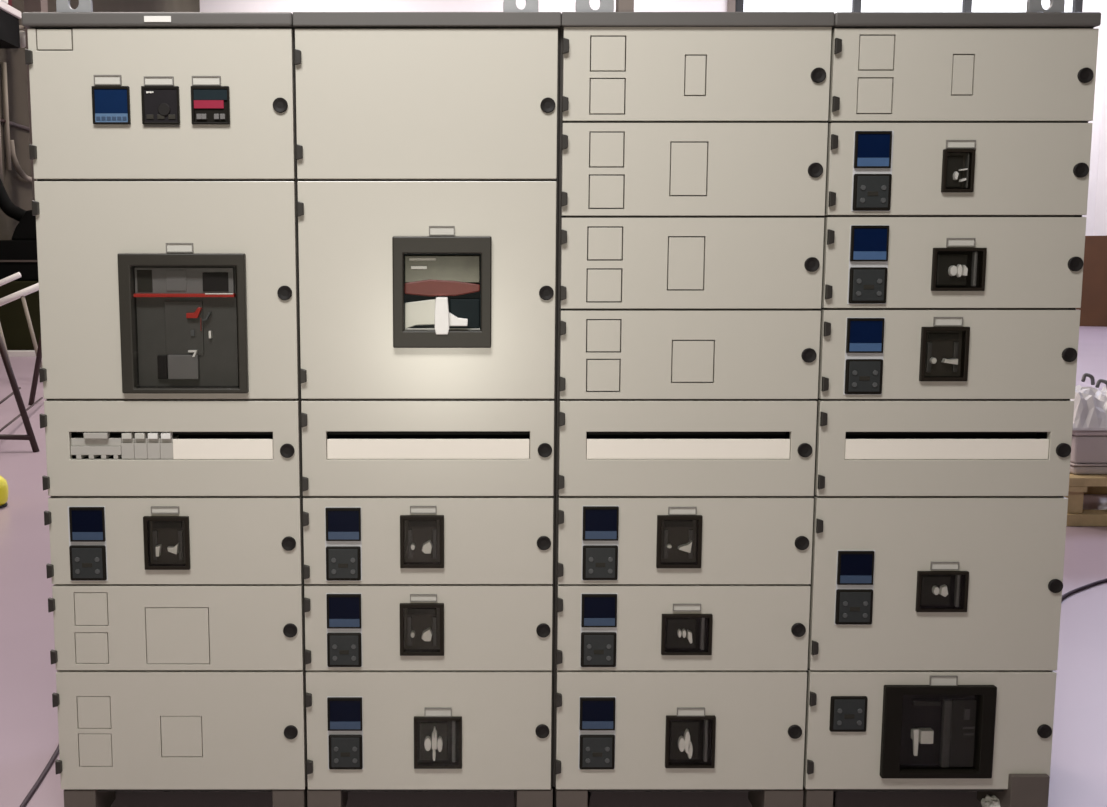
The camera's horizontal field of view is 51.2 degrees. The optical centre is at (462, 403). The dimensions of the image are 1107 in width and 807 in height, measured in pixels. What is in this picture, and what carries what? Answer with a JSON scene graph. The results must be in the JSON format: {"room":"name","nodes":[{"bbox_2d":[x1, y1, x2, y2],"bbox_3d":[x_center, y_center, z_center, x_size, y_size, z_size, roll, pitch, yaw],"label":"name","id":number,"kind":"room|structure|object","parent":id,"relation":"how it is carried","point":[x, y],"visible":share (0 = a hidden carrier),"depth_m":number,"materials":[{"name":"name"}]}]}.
{"room":"electrical room","nodes":[
{"label":"electrical room","id":0,"kind":"room"},
{"bbox_2d":[24,0,47,200],"bbox_3d":[-6.752,-5.390,18.291,0.267,9.000,0.300,0,7,0],"label":"column","id":1,"kind":"structure","parent":0,"point":[29,5],"depth_m":18.16,"materials":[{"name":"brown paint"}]},
{"bbox_2d":[0,0,199,239],"bbox_3d":[-7.327,-4.825,13.675,0.200,9.000,37.000,0,7,0],"label":"wall","id":2,"kind":"structure","parent":0,"point":[19,190],"depth_m":18.78,"materials":[{"name":"paint"}]},
{"bbox_2d":[0,126,2,182],"bbox_3d":[-7.167,-4.408,17.675,0.100,2.000,0.098,0,7,0],"label":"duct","id":3,"kind":"object","parent":2,"relation":"attached to","point":[1,168],"visible":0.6,"depth_m":17.74,"materials":[{"name":"grey metal"}]},
{"bbox_2d":[1,62,10,169],"bbox_3d":[-7.167,-4.504,18.054,0.076,1.648,0.074,0,7,0],"label":"pipe","id":4,"kind":"object","parent":2,"relation":"attached to","point":[4,65],"visible":1,"depth_m":18.03,"materials":[{"name":"grey metal"}]},
{"bbox_2d":[10,140,31,181],"bbox_3d":[-7.127,-3.941,18.831,0.090,0.610,1.422,0,7,0],"label":"hose","id":5,"kind":"object","parent":4,"relation":"attached to","point":[18,168],"visible":0.77,"depth_m":18.31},
{"bbox_2d":[0,0,21,48],"bbox_3d":[-6.992,-5.584,16.367,0.430,0.550,2.685,0,7,0],"label":"wall shelf","id":6,"kind":"object","parent":2,"relation":"attached to","point":[10,16],"visible":0.93,"depth_m":17.33,"materials":[{"name":"black metal"}]},
{"bbox_2d":[0,118,29,130],"bbox_3d":[-7.192,-4.478,18.471,0.060,0.060,4.224,0,7,0],"label":"conduit","id":7,"kind":"object","parent":2,"relation":"attached to","point":[1,120],"visible":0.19,"depth_m":18.46,"materials":[{"name":"grey metal"}]},
{"bbox_2d":[19,30,25,47],"bbox_3d":[-7.107,-5.874,18.533,0.260,0.260,0.260,0,7,0],"label":"wall lamp","id":8,"kind":"object","parent":2,"relation":"attached to","point":[22,33],"visible":0.44,"depth_m":18.45,"materials":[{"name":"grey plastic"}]},
{"bbox_2d":[0,326,1106,806],"bbox_3d":[5.248,-0.260,14.234,25.350,0.200,37.400,0,7,0],"label":"floor","id":9,"kind":"structure","parent":0,"point":[29,734],"depth_m":3.75,"materials":[{"name":"paint"}]},
{"bbox_2d":[0,476,7,507],"bbox_3d":[-2.693,0.484,6.495,0.234,0.205,0.234,0,7,0],"label":"canister","id":10,"kind":"object","parent":9,"relation":"on","point":[3,483],"visible":1,"depth_m":6.47,"materials":[{"name":"yellow plastic"}]},
{"bbox_2d":[0,350,35,355],"bbox_3d":[-6.404,-0.746,17.096,0.849,0.070,0.300,0,7,0],"label":"plank","id":11,"kind":"object","parent":9,"relation":"on","point":[10,352],"visible":0.33,"depth_m":16.95,"materials":[{"name":"white wood"}]},
{"bbox_2d":[0,179,40,349],"bbox_3d":[-6.675,-2.185,17.927,1.225,2.725,1.400,0,7,0],"label":"machine","id":12,"kind":"object","parent":9,"relation":"on","point":[18,254],"visible":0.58,"depth_m":17.33,"materials":[{"name":"black metal"}]},
{"bbox_2d":[12,210,36,239],"bbox_3d":[-6.440,-2.773,17.830,0.756,0.498,1.050,0,7,0],"label":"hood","id":13,"kind":"object","parent":12,"relation":"attached to","point":[25,229],"depth_m":17.32,"materials":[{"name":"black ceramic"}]},
{"bbox_2d":[0,272,41,367],"bbox_3d":[-5.303,-0.898,13.447,1.050,1.269,0.674,0,7,0],"label":"stand","id":14,"kind":"object","parent":9,"relation":"on","point":[22,293],"visible":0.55,"depth_m":13.12,"materials":[{"name":"white metal"}]},
{"bbox_2d":[0,332,42,451],"bbox_3d":[-3.930,-0.371,9.718,1.677,1.134,2.844,0,7,0],"label":"stand","id":15,"kind":"object","parent":9,"relation":"on","point":[30,436],"visible":0.76,"depth_m":8.38,"materials":[{"name":"black metal"}]},
{"bbox_2d":[20,744,58,806],"bbox_3d":[-1.134,0.995,3.114,0.023,0.012,0.676,-1,7,-6],"label":"cable","id":16,"kind":"object","parent":9,"relation":"on","point":[31,792],"visible":0.6,"depth_m":3.06,"materials":[{"name":"black rubber"}]},
{"bbox_2d":[21,0,307,806],"bbox_3d":[-0.684,0.007,2.990,0.605,2.002,0.646,0,7,0],"label":"tall cabinet","id":17,"kind":"object","parent":9,"relation":"on","point":[162,151],"visible":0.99,"depth_m":2.69,"materials":[{"name":"metal"}]},
{"bbox_2d":[97,789,272,790],"bbox_3d":[-0.679,0.916,3.054,0.555,0.010,0.480,0,7,0],"label":"plinth","id":18,"kind":"object","parent":17,"relation":"on","point":[97,789],"depth_m":2.82,"materials":[{"name":"metal"}]},
{"bbox_2d":[293,0,560,806],"bbox_3d":[-0.081,0.008,2.988,0.599,2.002,0.650,0,7,0],"label":"tall cabinet","id":19,"kind":"object","parent":9,"relation":"on","point":[427,146],"visible":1,"depth_m":2.68,"materials":[{"name":"metal"}]},
{"bbox_2d":[342,789,516,790],"bbox_3d":[-0.081,0.916,3.054,0.559,0.010,0.480,0,7,0],"label":"plinth","id":20,"kind":"object","parent":19,"relation":"on","point":[342,789],"depth_m":2.82,"materials":[{"name":"metal"}]},
{"bbox_2d":[450,299,479,327],"bbox_3d":[0.004,-0.210,2.678,0.069,0.067,0.012,0,7,0],"label":"handle","id":21,"kind":"object","parent":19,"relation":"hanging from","point":[469,309],"depth_m":2.67,"materials":[{"name":"white plastic"}]},
{"bbox_2d":[552,0,834,806],"bbox_3d":[0.525,-0.005,2.990,0.610,2.027,0.642,0,7,0],"label":"tall cabinet","id":22,"kind":"object","parent":9,"relation":"on","point":[693,145],"visible":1,"depth_m":2.68,"materials":[{"name":"metal"}]},
{"bbox_2d":[588,789,762,790],"bbox_3d":[0.524,0.916,3.054,0.568,0.010,0.480,0,7,0],"label":"plinth","id":23,"kind":"object","parent":22,"relation":"on","point":[588,789],"depth_m":2.82,"materials":[{"name":"metal"}]},
{"bbox_2d":[803,0,1100,806],"bbox_3d":[1.128,0.007,2.990,0.596,2.004,0.646,0,7,0],"label":"tall cabinet","id":24,"kind":"object","parent":9,"relation":"on","point":[959,143],"visible":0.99,"depth_m":2.68,"materials":[{"name":"metal"}]},
{"bbox_2d":[833,789,1003,790],"bbox_3d":[1.127,0.916,3.054,0.554,0.010,0.480,0,7,0],"label":"plinth","id":25,"kind":"object","parent":24,"relation":"on","point":[833,789],"depth_m":2.82,"materials":[{"name":"metal"}]},
{"bbox_2d":[981,795,999,806],"bbox_3d":[1.320,1.003,2.858,0.054,0.056,0.059,0,7,0],"label":"paper scrap","id":26,"kind":"object","parent":9,"relation":"on","point":[988,801],"visible":0.88,"depth_m":2.85,"materials":[{"name":"white paper"}]},
{"bbox_2d":[1062,578,1106,599],"bbox_3d":[2.548,0.795,4.741,1.118,0.013,0.112,-6,9,-42],"label":"cable","id":27,"kind":"object","parent":9,"relation":"on","point":[1102,580],"visible":0.59,"depth_m":4.86,"materials":[{"name":"black rubber"}]},
{"bbox_2d":[1064,473,1106,525],"bbox_3d":[3.753,0.457,6.490,1.200,0.260,0.990,0,7,0],"label":"pallet","id":28,"kind":"object","parent":9,"relation":"on","point":[1079,484],"visible":0.18,"depth_m":6.02,"materials":[{"name":"brown wood"}]},
{"bbox_2d":[1070,462,1106,473],"bbox_3d":[3.515,0.311,6.367,0.600,0.056,0.620,0,7,0],"label":"foam box","id":29,"kind":"object","parent":28,"relation":"on","point":[1075,468],"visible":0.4,"depth_m":6.07,"materials":[{"name":"white plastic"}]},
{"bbox_2d":[1070,431,1106,462],"bbox_3d":[3.517,0.194,6.357,0.596,0.176,0.610,0,7,0],"label":"foam box","id":30,"kind":"object","parent":29,"relation":"on","point":[1087,446],"visible":0.4,"depth_m":6.06,"materials":[{"name":"white plastic"}]},
{"bbox_2d":[1070,385,1106,430],"bbox_3d":[3.510,0.005,6.334,0.650,0.194,0.650,0,7,0],"label":"plastic film","id":31,"kind":"object","parent":30,"relation":"on","point":[1090,404],"visible":0.49,"depth_m":6.07,"materials":[{"name":"plastic"}]},
{"bbox_2d":[1081,373,1094,384],"bbox_3d":[3.375,-0.132,6.212,0.078,0.065,0.040,0,7,0],"label":"strap loop","id":32,"kind":"object","parent":31,"relation":"on","point":[1085,375],"visible":1,"depth_m":6.20,"materials":[{"name":"black plastic"}]},
{"bbox_2d":[1095,379,1106,387],"bbox_3d":[3.458,-0.099,6.216,0.088,0.065,0.040,0,7,0],"label":"strap loop","id":33,"kind":"object","parent":31,"relation":"on","point":[1099,381],"visible":1,"depth_m":6.21,"materials":[{"name":"black plastic"}]},
{"bbox_2d":[1076,236,1106,326],"bbox_3d":[14.854,-3.037,28.086,1.240,1.948,7.009,3,7,21],"label":"wooden crate","id":34,"kind":"object","parent":9,"relation":"on","point":[1093,312],"visible":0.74,"depth_m":24.83,"materials":[{"name":"brown wood"}]},
{"bbox_2d":[200,0,1106,235],"bbox_3d":[5.248,-7.085,32.137,25.350,9.000,0.200,0,7,0],"label":"wall","id":35,"kind":"structure","parent":0,"point":[291,6],"depth_m":31.57,"materials":[{"name":"white paint"}]},
{"bbox_2d":[727,0,735,11],"bbox_3d":[7.357,-7.067,31.988,0.200,9.000,0.100,0,7,0],"label":"trim","id":36,"kind":"structure","parent":35,"relation":"attached to","point":[731,4],"depth_m":31.48,"materials":[{"name":"grey paint"}]},
{"bbox_2d":[735,0,1082,12],"bbox_3d":[12.224,-9.162,31.817,9.516,4.000,0.170,0,7,0],"label":"window","id":37,"kind":"structure","parent":35,"relation":"in","point":[834,6],"depth_m":31.66,"materials":[{"name":"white glass"}]},
{"bbox_2d":[1094,38,1106,235],"bbox_3d":[17.823,-4.825,13.675,0.200,9.000,37.000,0,7,0],"label":"wall","id":38,"kind":"structure","parent":0,"point":[1100,222],"depth_m":31.82,"materials":[{"name":"white paint"}]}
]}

